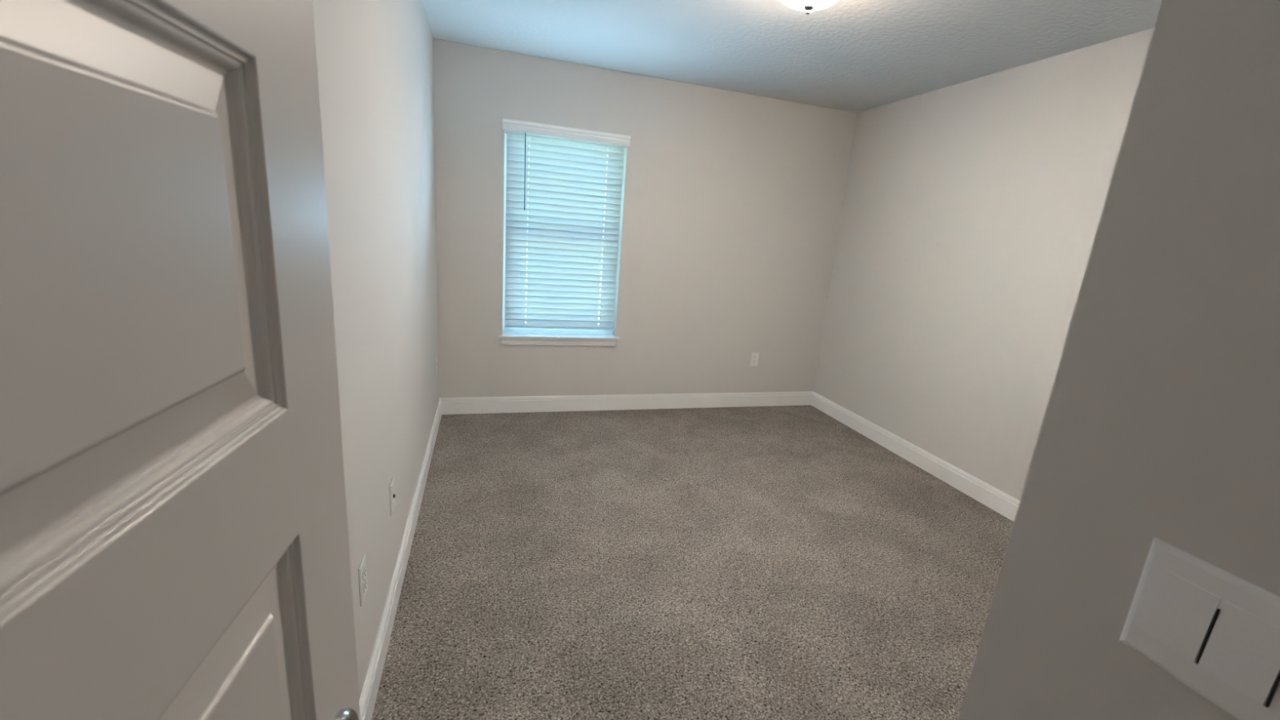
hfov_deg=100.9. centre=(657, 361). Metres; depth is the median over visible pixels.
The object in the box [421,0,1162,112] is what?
ceiling
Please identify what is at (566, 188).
window blind
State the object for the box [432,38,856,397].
wall
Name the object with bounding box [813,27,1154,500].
wall
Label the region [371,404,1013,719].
floor
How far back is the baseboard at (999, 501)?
3.50 m
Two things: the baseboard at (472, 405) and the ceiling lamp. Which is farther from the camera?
the baseboard at (472, 405)
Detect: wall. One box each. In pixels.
[312,0,439,700]
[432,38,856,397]
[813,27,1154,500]
[958,0,1279,719]
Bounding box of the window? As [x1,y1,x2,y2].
[497,129,619,346]
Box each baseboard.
[359,397,441,719]
[440,391,813,414]
[810,391,1020,521]
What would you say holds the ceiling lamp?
attached to the ceiling
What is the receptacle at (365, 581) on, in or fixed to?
attached to the wall outlet at (362, 580)
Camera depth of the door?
0.26 m
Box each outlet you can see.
[357,553,367,606]
[389,476,395,515]
[750,352,759,365]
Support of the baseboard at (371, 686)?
attached to the wall at (375, 58)
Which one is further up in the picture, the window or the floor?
the window
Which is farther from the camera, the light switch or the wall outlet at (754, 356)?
the wall outlet at (754, 356)
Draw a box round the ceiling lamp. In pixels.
[780,0,838,14]
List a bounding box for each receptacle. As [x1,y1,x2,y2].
[362,566,366,579]
[363,578,367,592]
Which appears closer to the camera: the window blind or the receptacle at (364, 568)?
the receptacle at (364, 568)
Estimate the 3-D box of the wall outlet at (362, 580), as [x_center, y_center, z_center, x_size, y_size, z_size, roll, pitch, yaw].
[-0.794,0.590,1.432,0.009,0.114,0.070,0,14,-18]
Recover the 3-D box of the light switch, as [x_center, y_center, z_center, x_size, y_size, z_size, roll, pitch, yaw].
[0.480,0.237,0.459,0.010,0.115,0.117,0,14,-18]
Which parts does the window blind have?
ladder cord, rail, ladder cord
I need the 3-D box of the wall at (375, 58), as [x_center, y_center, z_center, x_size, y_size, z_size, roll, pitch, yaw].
[-0.719,-0.106,0.927,0.160,2.440,5.916,0,14,-18]
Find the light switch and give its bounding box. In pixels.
[1119,537,1279,719]
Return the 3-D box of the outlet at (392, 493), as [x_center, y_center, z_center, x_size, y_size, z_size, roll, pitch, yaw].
[-0.936,0.477,1.877,0.012,0.114,0.070,0,14,-18]
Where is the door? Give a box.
[0,0,360,719]
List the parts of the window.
sash, sill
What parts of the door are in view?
handle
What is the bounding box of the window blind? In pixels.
[502,117,631,329]
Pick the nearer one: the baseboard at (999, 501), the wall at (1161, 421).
the wall at (1161, 421)

